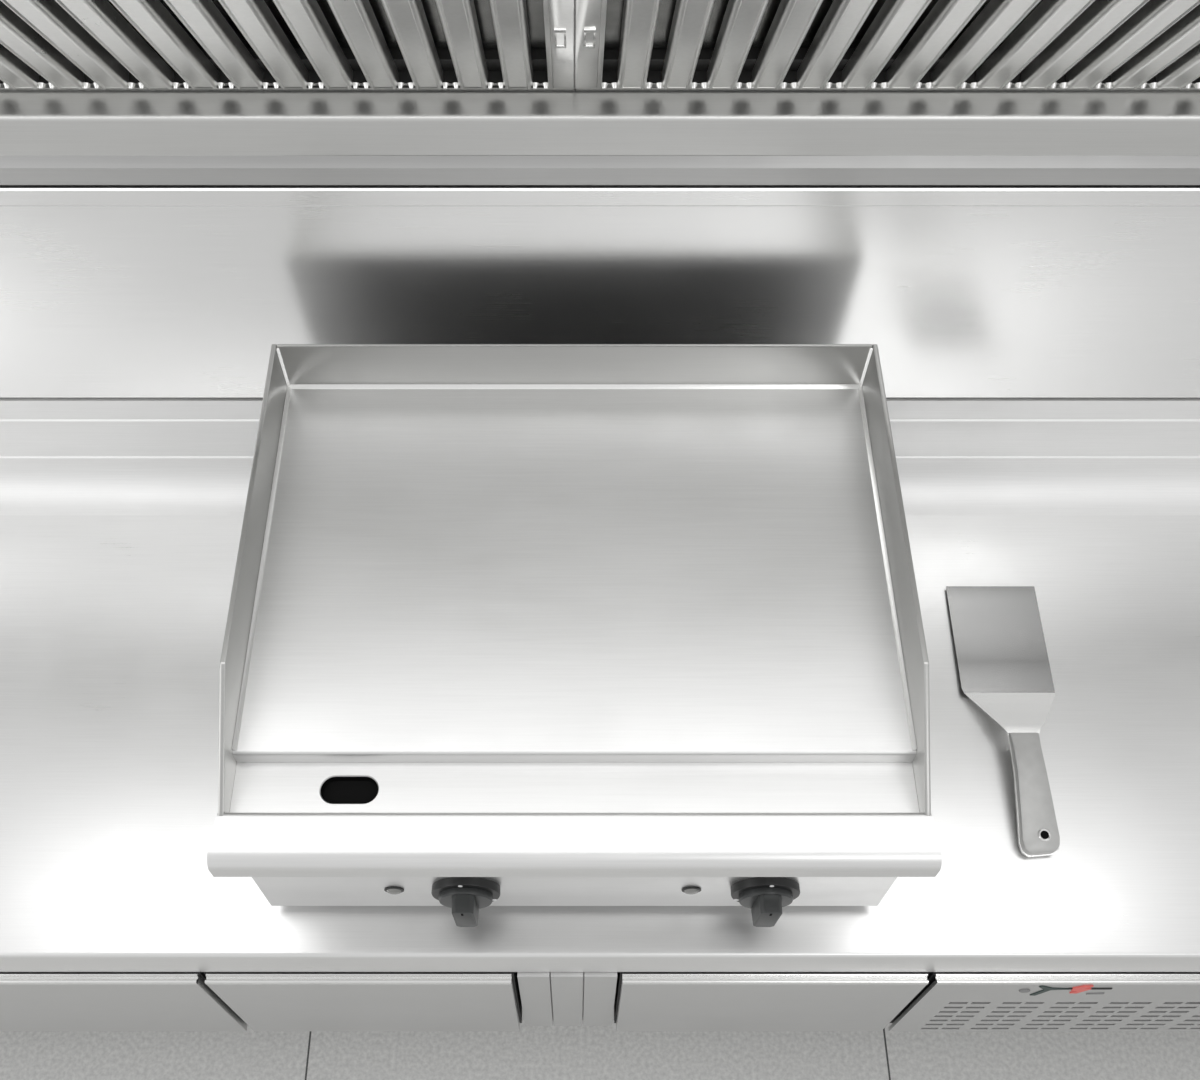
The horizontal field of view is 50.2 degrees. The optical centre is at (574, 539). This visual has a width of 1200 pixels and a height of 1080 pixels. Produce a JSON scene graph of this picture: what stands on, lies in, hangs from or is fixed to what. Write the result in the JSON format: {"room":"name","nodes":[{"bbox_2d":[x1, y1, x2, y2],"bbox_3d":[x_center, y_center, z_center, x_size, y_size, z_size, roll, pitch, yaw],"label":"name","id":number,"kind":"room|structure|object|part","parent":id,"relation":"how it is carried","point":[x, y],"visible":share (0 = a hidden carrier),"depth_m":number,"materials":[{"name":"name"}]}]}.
{"room":"commercial kitchen","nodes":[
{"label":"commercial kitchen","id":0,"kind":"room"},
{"bbox_2d":[0,1020,1199,1079],"bbox_3d":[0.000,1.288,1.677,4.800,0.050,2.800,0,58,0],"label":"floor","id":1,"kind":"structure","parent":0,"point":[553,1052],"depth_m":1.96,"materials":[{"name":"grey tile"}]},
{"bbox_2d":[0,972,247,1030],"bbox_3d":[-1.022,0.349,1.892,1.160,0.554,0.701,0,58,0],"label":"base cabinet","id":2,"kind":"object","parent":1,"relation":"on","point":[29,1001],"visible":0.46,"depth_m":1.60,"materials":[{"name":"metal"}]},
{"bbox_2d":[0,515,1199,971],"bbox_3d":[0.000,0.238,1.640,3.400,0.071,0.598,0,58,0],"label":"countertop","id":3,"kind":"structure","parent":2,"relation":"on","point":[112,627],"depth_m":1.55,"materials":[{"name":"metal"}]},
{"bbox_2d":[207,344,941,926],"bbox_3d":[-0.001,0.119,1.458,0.700,0.364,0.582,0,58,0],"label":"griddle","id":4,"kind":"object","parent":3,"relation":"on","point":[507,624],"visible":1,"depth_m":1.35,"materials":[{"name":"metal"}]},
{"bbox_2d":[384,886,403,893],"bbox_3d":[-0.198,0.384,1.402,0.022,0.022,0.005,0,58,0],"label":"lamp","id":5,"kind":"object","parent":4,"relation":"attached to","point":[387,889],"depth_m":1.40,"materials":[{"name":"black plastic"}]},
{"bbox_3d":[-0.118,0.382,1.394,0.075,0.075,0.010,0,58,0],"label":"knob","id":6,"kind":"part","parent":4,"relation":"part of","materials":[{"name":"black plastic"}]},
{"bbox_3d":[-0.001,0.023,1.404,0.678,0.030,0.464,0,58,0],"label":"plate","id":7,"kind":"part","parent":4,"relation":"part of","materials":[{"name":"metal"}]},
{"bbox_3d":[-0.001,0.353,1.358,0.690,0.236,0.002,0,58,0],"label":"control panel","id":8,"kind":"part","parent":4,"relation":"part of","materials":[{"name":"metal"}]},
{"bbox_2d":[682,886,700,893],"bbox_3d":[0.128,0.384,1.402,0.022,0.022,0.005,0,58,0],"label":"lamp","id":9,"kind":"object","parent":4,"relation":"attached to","point":[685,889],"depth_m":1.40,"materials":[{"name":"black plastic"}]},
{"bbox_3d":[0.207,0.382,1.394,0.075,0.075,0.010,0,58,0],"label":"knob","id":10,"kind":"part","parent":4,"relation":"part of","materials":[{"name":"black plastic"}]},
{"bbox_2d":[946,586,1059,856],"bbox_3d":[0.550,0.210,1.593,0.121,0.037,0.368,0,58,0],"label":"spatula","id":11,"kind":"object","parent":3,"relation":"on","point":[1002,655],"visible":1,"depth_m":1.63,"materials":[{"name":"metal"}]},
{"bbox_3d":[0.550,0.127,1.659,0.121,0.006,0.158,0,58,0],"label":"blade","id":12,"kind":"part","parent":11,"relation":"part of","materials":[{"name":"metal"}]},
{"bbox_3d":[0.547,0.304,1.534,0.046,0.037,0.146,0,58,0],"label":"handle","id":13,"kind":"part","parent":11,"relation":"part of","materials":[{"name":"silver metal"}]},
{"bbox_2d":[204,972,928,1030],"bbox_3d":[-0.010,0.349,1.892,0.858,0.554,0.701,0,58,0],"label":"base cabinet","id":14,"kind":"object","parent":1,"relation":"on","point":[265,1001],"visible":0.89,"depth_m":1.58,"materials":[{"name":"metal"}]},
{"bbox_3d":[-0.255,0.591,1.629,0.360,0.268,0.011,0,58,0],"label":"door","id":15,"kind":"part","parent":14,"relation":"part of","materials":[{"name":"metal"}]},
{"bbox_3d":[-0.009,0.571,1.637,0.116,0.278,0.026,0,58,0],"label":"post","id":16,"kind":"part","parent":14,"relation":"part of","materials":[{"name":"metal"}]},
{"bbox_3d":[0.236,0.591,1.629,0.360,0.268,0.011,0,58,0],"label":"door","id":17,"kind":"part","parent":14,"relation":"part of","materials":[{"name":"metal"}]},
{"bbox_2d":[888,972,1199,1030],"bbox_3d":[1.013,0.350,1.891,1.180,0.554,0.703,0,58,0],"label":"refrigerator","id":18,"kind":"object","parent":1,"relation":"on","point":[950,1001],"visible":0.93,"depth_m":1.60,"materials":[{"name":"metal"}]},
{"bbox_3d":[0.000,-0.682,1.171,4.800,2.900,0.100,0,58,0],"label":"wall","id":19,"kind":"structure","parent":0,"visible":0},
{"bbox_2d":[0,13,1199,155],"bbox_3d":[0.000,-0.457,1.283,3.400,0.048,0.158,0,58,0],"label":"range hood","id":20,"kind":"object","parent":19,"relation":"attached to","point":[32,123],"visible":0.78,"depth_m":1.24,"materials":[{"name":"metal"}]},
{"bbox_2d":[0,0,574,90],"bbox_3d":[-0.350,-0.444,1.028,0.701,0.367,0.260,0,58,0],"label":"filter","id":21,"kind":"object","parent":20,"relation":"on","point":[46,45],"visible":1,"depth_m":1.13,"materials":[{"name":"metal"}]},
{"bbox_2d":[575,0,1199,90],"bbox_3d":[0.350,-0.444,1.028,0.701,0.367,0.260,0,58,0],"label":"filter","id":22,"kind":"object","parent":20,"relation":"on","point":[621,45],"visible":1,"depth_m":1.13,"materials":[{"name":"metal"}]},
{"bbox_2d":[0,398,1199,514],"bbox_3d":[0.000,-0.149,1.754,3.400,0.206,0.180,0,58,0],"label":"coved upstand","id":23,"kind":"object","parent":19,"relation":"attached to","point":[59,456],"visible":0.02,"depth_m":1.75,"materials":[{"name":"metal"}]},
{"bbox_2d":[0,185,1199,397],"bbox_3d":[0.000,-0.325,1.531,3.400,0.354,0.118,0,58,0],"label":"panel","id":24,"kind":"object","parent":19,"relation":"attached to","point":[107,291],"visible":0.55,"depth_m":1.46,"materials":[{"name":"metal"}]},
{"bbox_2d":[0,156,1199,184],"bbox_3d":[0.000,-0.441,1.347,3.400,0.076,0.117,0,58,0],"label":"steel rail","id":25,"kind":"object","parent":19,"relation":"attached to","point":[14,170],"visible":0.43,"depth_m":1.33,"materials":[{"name":"silver metal"}]}
]}

